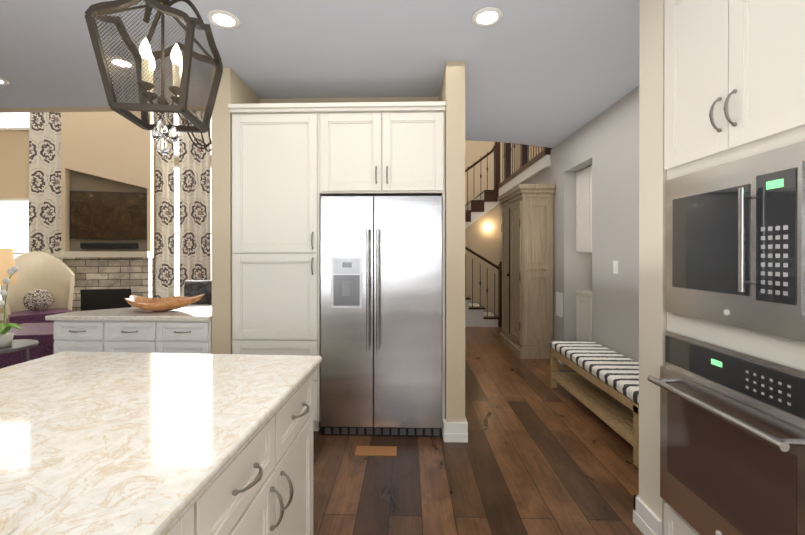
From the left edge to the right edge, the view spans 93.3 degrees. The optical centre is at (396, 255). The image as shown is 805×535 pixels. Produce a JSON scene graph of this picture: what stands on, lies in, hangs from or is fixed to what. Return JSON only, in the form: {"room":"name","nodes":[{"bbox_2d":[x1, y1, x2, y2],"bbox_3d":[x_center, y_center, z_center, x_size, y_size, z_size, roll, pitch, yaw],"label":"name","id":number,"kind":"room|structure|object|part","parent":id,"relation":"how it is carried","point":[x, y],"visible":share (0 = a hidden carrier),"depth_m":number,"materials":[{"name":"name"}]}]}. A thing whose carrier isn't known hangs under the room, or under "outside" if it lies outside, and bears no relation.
{"room":"kitchen","nodes":[
{"label":"kitchen","id":0,"kind":"room"},
{"bbox_2d":[0,248,17,284],"bbox_3d":[-3.549,0.362,3.337,0.320,0.844,0.315,0,0,2],"label":"table lamp","id":1,"kind":"object","parent":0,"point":[7,261],"visible":0.81,"depth_m":3.33,"materials":[{"name":"beige"}]},
{"bbox_2d":[0,106,211,313],"bbox_3d":[-5.114,-1.461,3.709,7.750,5.600,0.140,0,0,2],"label":"wall","id":2,"kind":"structure","parent":0,"point":[14,164],"depth_m":3.58,"materials":[{"name":"beige paint"}]},
{"bbox_2d":[0,113,28,130],"bbox_3d":[-7.932,-3.081,7.735,1.380,1.080,0.043,0,0,2],"label":"window","id":3,"kind":"structure","parent":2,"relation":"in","point":[14,121],"depth_m":7.74,"materials":[{"name":"white glass"}]},
{"bbox_2d":[0,198,28,307],"bbox_3d":[-7.932,-0.036,7.743,1.380,2.230,0.043,0,0,2],"label":"window","id":4,"kind":"structure","parent":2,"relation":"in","point":[14,223],"depth_m":7.75,"materials":[{"name":"white glass"}]},
{"bbox_2d":[28,112,62,261],"bbox_3d":[-6.986,-1.206,7.606,0.780,5.030,0.110,0,0,2],"label":"curtain","id":5,"kind":"object","parent":2,"relation":"hanging from","point":[44,234],"visible":0.48,"depth_m":7.61,"materials":[{"name":"beige fabric"}]},
{"bbox_2d":[154,112,174,297],"bbox_3d":[-4.672,-1.206,7.538,0.590,5.030,0.110,0,0,2],"label":"curtain","id":6,"kind":"object","parent":2,"relation":"hanging from","point":[164,235],"visible":0.29,"depth_m":7.54,"materials":[{"name":"beige fabric"}]},
{"bbox_2d":[174,113,210,157],"bbox_3d":[-4.299,-2.791,7.630,1.350,1.660,0.043,0,0,2],"label":"window","id":7,"kind":"structure","parent":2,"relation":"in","point":[176,149],"depth_m":7.64,"materials":[{"name":"white glass"}]},
{"bbox_2d":[174,165,211,295],"bbox_3d":[-4.299,-0.436,7.636,1.350,2.730,0.043,0,0,2],"label":"window","id":8,"kind":"structure","parent":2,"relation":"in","point":[177,235],"depth_m":7.65,"materials":[{"name":"white glass"}]},
{"bbox_2d":[179,111,210,295],"bbox_3d":[-3.992,-1.206,7.519,0.630,5.030,0.110,0,0,2],"label":"curtain","id":9,"kind":"object","parent":2,"relation":"hanging from","point":[194,208],"visible":0.5,"depth_m":7.52,"materials":[{"name":"beige fabric"}]},
{"bbox_2d":[211,68,262,353],"bbox_3d":[-1.303,-0.030,3.121,0.142,2.740,0.560,0,0,2],"label":"wall","id":10,"kind":"structure","parent":0,"point":[234,88],"depth_m":2.84,"materials":[{"name":"beige paint"}]},
{"bbox_2d":[0,0,639,147],"bbox_3d":[-3.545,-1.453,0.557,11.070,0.120,9.250,0,0,2],"label":"ceiling","id":11,"kind":"structure","parent":0,"point":[548,73],"depth_m":2.64,"materials":[{"name":"grey paint"}]},
{"bbox_2d":[0,78,8,84],"bbox_3d":[-3.208,-1.393,3.023,0.184,0.011,0.184,0,0,2],"label":"recessed light","id":12,"kind":"object","parent":11,"relation":"in","point":[4,82],"visible":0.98,"depth_m":3.06,"materials":[{"name":"white"}]},
{"bbox_2d":[106,56,135,69],"bbox_3d":[-1.995,-1.392,2.757,0.184,0.011,0.184,0,0,2],"label":"recessed light","id":13,"kind":"object","parent":11,"relation":"in","point":[122,62],"depth_m":2.75,"materials":[{"name":"white"}]},
{"bbox_2d":[84,0,222,155],"bbox_3d":[-0.926,-0.894,1.507,0.351,1.002,0.352,0,0,-8],"label":"pendant lantern","id":14,"kind":"object","parent":11,"relation":"hanging from","point":[144,57],"visible":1,"depth_m":1.41,"materials":[{"name":"brown metal"}]},
{"bbox_2d":[207,9,240,28],"bbox_3d":[-1.020,-1.391,2.249,0.184,0.011,0.184,0,0,2],"label":"recessed light","id":15,"kind":"object","parent":11,"relation":"in","point":[224,19],"visible":1,"depth_m":2.25,"materials":[{"name":"white"}]},
{"bbox_2d":[471,6,502,26],"bbox_3d":[0.530,-1.391,2.224,0.184,0.011,0.184,0,0,2],"label":"recessed light","id":16,"kind":"object","parent":11,"relation":"in","point":[486,16],"visible":1,"depth_m":2.22,"materials":[{"name":"white"}]},
{"bbox_2d":[0,320,643,534],"bbox_3d":[-2.100,1.400,3.298,14.200,0.120,15.200,0,0,2],"label":"floor","id":17,"kind":"structure","parent":0,"point":[536,454],"depth_m":2.36,"materials":[{"name":"brown wood"}]},
{"bbox_2d":[0,339,38,360],"bbox_3d":[-3.450,1.063,3.286,0.520,0.556,0.520,0,0,2],"label":"side table","id":18,"kind":"object","parent":17,"relation":"on","point":[22,344],"visible":0.69,"depth_m":3.34,"materials":[{"name":"white stone"}]},
{"bbox_2d":[0,266,27,347],"bbox_3d":[-3.363,0.437,3.262,0.310,0.694,0.314,0,0,2],"label":"orchid","id":19,"kind":"object","parent":18,"relation":"on","point":[6,339],"visible":1,"depth_m":3.23,"materials":[{"name":"white plant"}]},
{"bbox_2d":[0,322,54,368],"bbox_3d":[-4.265,1.102,4.511,0.840,0.470,0.840,0,0,-10],"label":"ottoman","id":20,"kind":"object","parent":17,"relation":"on","point":[42,334],"visible":0.38,"depth_m":4.16,"materials":[{"name":"purple fabric"}]},
{"bbox_2d":[0,251,74,323],"bbox_3d":[-5.778,0.633,6.154,1.014,1.400,1.014,0,0,2],"label":"accent chair","id":21,"kind":"object","parent":17,"relation":"on","point":[41,290],"visible":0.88,"depth_m":6.32,"materials":[{"name":"beige fabric"}]},
{"bbox_2d":[53,111,154,311],"bbox_3d":[-5.421,-1.445,7.110,1.500,5.550,0.370,0,0,-12],"label":"fireplace","id":22,"kind":"object","parent":17,"relation":"on","point":[108,151],"visible":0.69,"depth_m":7.09,"materials":[{"name":"paint"}]},
{"bbox_2d":[70,190,146,239],"bbox_3d":[-5.421,-0.750,7.202,1.300,0.900,0.044,0,0,-12],"label":"television","id":23,"kind":"object","parent":22,"relation":"attached to","point":[105,215],"visible":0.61,"depth_m":7.18,"materials":[{"name":"black plastic"}]},
{"bbox_2d":[80,243,137,248],"bbox_3d":[-5.416,-0.180,7.181,0.940,0.110,0.090,0,0,-12],"label":"soundbar","id":24,"kind":"object","parent":22,"relation":"attached to","point":[109,245],"visible":0.96,"depth_m":7.14,"materials":[{"name":"black plastic"}]},
{"bbox_2d":[45,305,211,353],"bbox_3d":[-2.004,0.898,3.153,1.250,0.885,0.701,0,0,2],"label":"base cabinet","id":25,"kind":"object","parent":17,"relation":"on","point":[187,329],"depth_m":2.85,"materials":[{"name":"white wood"}]},
{"bbox_2d":[124,294,203,310],"bbox_3d":[-1.924,0.392,3.131,0.630,0.126,0.419,0,0,2],"label":"bowl","id":26,"kind":"object","parent":25,"relation":"on","point":[159,304],"visible":1,"depth_m":3.08,"materials":[{"name":"brown wood"}]},
{"bbox_2d":[184,280,211,304],"bbox_3d":[-1.932,0.816,4.218,0.920,1.042,0.895,0,0,-18],"label":"leather chair","id":27,"kind":"object","parent":17,"relation":"on","point":[192,288],"visible":0.02,"depth_m":4.34,"materials":[{"name":"black leather"}]},
{"bbox_2d":[168,367,317,534],"bbox_3d":[-0.982,0.914,-0.022,1.155,0.868,3.300,0,0,4],"label":"kitchen island","id":28,"kind":"object","parent":17,"relation":"on","point":[268,490],"depth_m":1.11,"materials":[{"name":"white wood"}]},
{"bbox_2d":[0,351,321,534],"bbox_3d":[-1.003,0.454,-0.032,1.165,0.052,3.370,0,0,4],"label":"island countertop","id":29,"kind":"structure","parent":28,"relation":"on","point":[92,443],"depth_m":0.93,"materials":[{"name":"beige stone"}]},
{"bbox_2d":[0,511,18,534],"bbox_3d":[-0.854,0.412,0.167,0.475,0.029,0.884,0,0,4],"label":"cutting board","id":30,"kind":"object","parent":29,"relation":"on","point":[9,522],"visible":1,"depth_m":0.58,"materials":[{"name":"stone"}]},
{"bbox_2d":[228,105,320,430],"bbox_3d":[-0.896,0.128,3.107,0.662,2.425,0.574,0,0,2],"label":"tall cabinet","id":31,"kind":"object","parent":17,"relation":"on","point":[292,163],"depth_m":2.83,"materials":[{"name":"white wood"}]},
{"bbox_2d":[355,446,396,455],"bbox_3d":[-0.139,1.339,2.600,0.280,0.006,0.120,0,0,2],"label":"floor vent","id":32,"kind":"object","parent":17,"relation":"in","point":[376,451],"visible":1,"depth_m":2.59,"materials":[{"name":"brown wood"}]},
{"bbox_2d":[321,196,441,436],"bbox_3d":[-0.106,0.453,3.032,0.896,1.775,0.610,0,0,2],"label":"fridge","id":33,"kind":"object","parent":17,"relation":"on","point":[381,314],"visible":1,"depth_m":2.79,"materials":[{"name":"silver metal"}]},
{"bbox_2d":[465,246,501,326],"bbox_3d":[0.748,0.032,7.417,2.579,2.668,0.791,0,0,2],"label":"stair","id":34,"kind":"structure","parent":17,"relation":"on","point":[476,315],"depth_m":7.05,"materials":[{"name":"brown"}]},
{"bbox_2d":[498,184,554,358],"bbox_3d":[1.817,0.209,5.456,0.467,2.250,1.170,0,0,2],"label":"armoire","id":35,"kind":"object","parent":17,"relation":"on","point":[527,228],"visible":1,"depth_m":4.93,"materials":[{"name":"brown wood"}]},
{"bbox_2d":[576,165,591,340],"bbox_3d":[2.398,0.165,4.264,0.465,2.345,0.690,0,0,2],"label":"tall cabinet","id":36,"kind":"object","parent":17,"relation":"on","point":[583,244],"visible":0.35,"depth_m":4.41,"materials":[{"name":"white"}]},
{"bbox_2d":[550,340,638,467],"bbox_3d":[1.756,1.103,3.124,0.438,0.475,1.490,0,0,2],"label":"bench","id":37,"kind":"object","parent":17,"relation":"on","point":[602,383],"visible":0.71,"depth_m":3.04,"materials":[{"name":"brown wood"}]},
{"bbox_3d":[1.756,0.905,3.124,0.438,0.079,1.490,0,0,2],"label":"seat","id":38,"kind":"part","parent":37,"relation":"part of","materials":[{"name":"fabric"}]},
{"bbox_2d":[647,0,804,534],"bbox_3d":[1.447,0.062,1.357,0.717,2.565,0.703,0,0,2],"label":"tall cabinet","id":39,"kind":"object","parent":17,"relation":"on","point":[730,382],"visible":1,"depth_m":1.32,"materials":[{"name":"painted wood"},{"name":"metal"}]},
{"bbox_2d":[263,97,438,102],"bbox_3d":[-0.425,-0.031,3.445,1.880,2.740,0.120,0,0,2],"label":"wall","id":40,"kind":"structure","parent":0,"point":[374,99],"depth_m":3.38,"materials":[{"name":"beige paint"}]},
{"bbox_2d":[320,105,445,200],"bbox_3d":[-0.100,-0.772,3.081,0.930,0.625,0.574,0,0,2],"label":"upper cabinet","id":41,"kind":"object","parent":40,"relation":"attached to","point":[366,150],"depth_m":2.80,"materials":[{"name":"white wood"}]},
{"bbox_2d":[465,140,486,204],"bbox_3d":[1.248,-1.475,9.155,4.650,5.600,0.120,0,0,2],"label":"wall","id":42,"kind":"structure","parent":0,"point":[475,151],"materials":[{"name":"beige paint"}]},
{"bbox_2d":[465,203,499,315],"bbox_3d":[1.393,0.122,7.855,1.475,2.413,0.100,0,0,2],"label":"wall","id":43,"kind":"structure","parent":0,"point":[482,236],"depth_m":7.79,"materials":[{"name":"beige paint"}]},
{"bbox_2d":[465,142,499,228],"bbox_3d":[1.894,-1.197,8.241,2.905,2.472,1.071,0,0,2],"label":"stair","id":44,"kind":"structure","parent":43,"relation":"attached to","point":[482,204],"depth_m":7.76,"materials":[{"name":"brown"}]},
{"bbox_2d":[487,141,542,189],"bbox_3d":[2.812,-2.730,7.041,1.400,3.080,3.990,0,0,2],"label":"wall","id":45,"kind":"structure","parent":0,"point":[490,145],"depth_m":9.06,"materials":[{"name":"beige paint"}]},
{"bbox_2d":[498,143,551,195],"bbox_3d":[2.118,-1.818,6.388,0.190,1.259,2.640,0,0,2],"label":"rail","id":46,"kind":"object","parent":45,"relation":"attached to","point":[534,166],"visible":0.4,"depth_m":6.12,"materials":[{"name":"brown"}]},
{"bbox_3d":[2.078,-1.935,6.391,0.090,1.025,2.615,0,0,2],"label":"balcony railing","id":47,"kind":"part","parent":46,"relation":"part of","materials":[{"name":"brown wood"}]},
{"bbox_2d":[439,61,638,421],"bbox_3d":[1.613,-1.466,5.483,2.346,5.600,7.200,0,0,2],"label":"wall","id":48,"kind":"structure","parent":0,"point":[605,144],"depth_m":3.42,"materials":[{"name":"grey paint"}]},
{"bbox_2d":[454,417,467,442],"bbox_3d":[0.541,1.269,4.470,0.050,0.135,3.500,0,0,2],"label":"baseboard","id":49,"kind":"structure","parent":48,"relation":"attached to","point":[461,427],"depth_m":2.73,"materials":[{"name":"white wood"}]},
{"bbox_2d":[556,292,562,317],"bbox_3d":[2.042,0.616,4.766,0.006,0.300,0.200,0,0,2],"label":"air vent","id":50,"kind":"object","parent":48,"relation":"in","point":[559,303],"visible":1,"depth_m":4.75,"materials":[{"name":"white metal"}]},
{"bbox_2d":[613,261,617,273],"bbox_3d":[2.003,0.109,3.472,0.008,0.120,0.075,0,0,2],"label":"switch plate","id":51,"kind":"object","parent":48,"relation":"attached to","point":[615,267],"visible":1,"depth_m":3.47,"materials":[{"name":"white plastic"}]},
{"bbox_2d":[639,0,666,534],"bbox_3d":[1.532,-0.019,-1.164,0.820,2.740,6.100,0,0,2],"label":"wall","id":52,"kind":"structure","parent":0,"point":[652,174],"depth_m":1.80,"materials":[{"name":"beige paint"}]},
{"bbox_2d":[633,495,661,530],"bbox_3d":[1.566,1.276,1.887,0.750,0.135,0.045,0,0,2],"label":"baseboard","id":53,"kind":"structure","parent":52,"relation":"attached to","point":[647,520],"depth_m":1.83,"materials":[{"name":"white wood"}]},
{"bbox_3d":[-2.708,-4.318,6.442,12.400,0.100,5.720,0,0,2],"label":"ceiling","id":54,"kind":"structure","parent":0,"visible":0},
{"bbox_2d":[177,113,188,125],"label":"chandelier","id":55,"kind":"object","parent":54,"relation":"hanging from","point":[177,113],"depth_m":5.32,"materials":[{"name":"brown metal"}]},
{"bbox_2d":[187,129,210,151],"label":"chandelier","id":56,"kind":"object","parent":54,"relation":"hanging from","point":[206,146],"depth_m":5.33,"materials":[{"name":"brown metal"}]}
]}

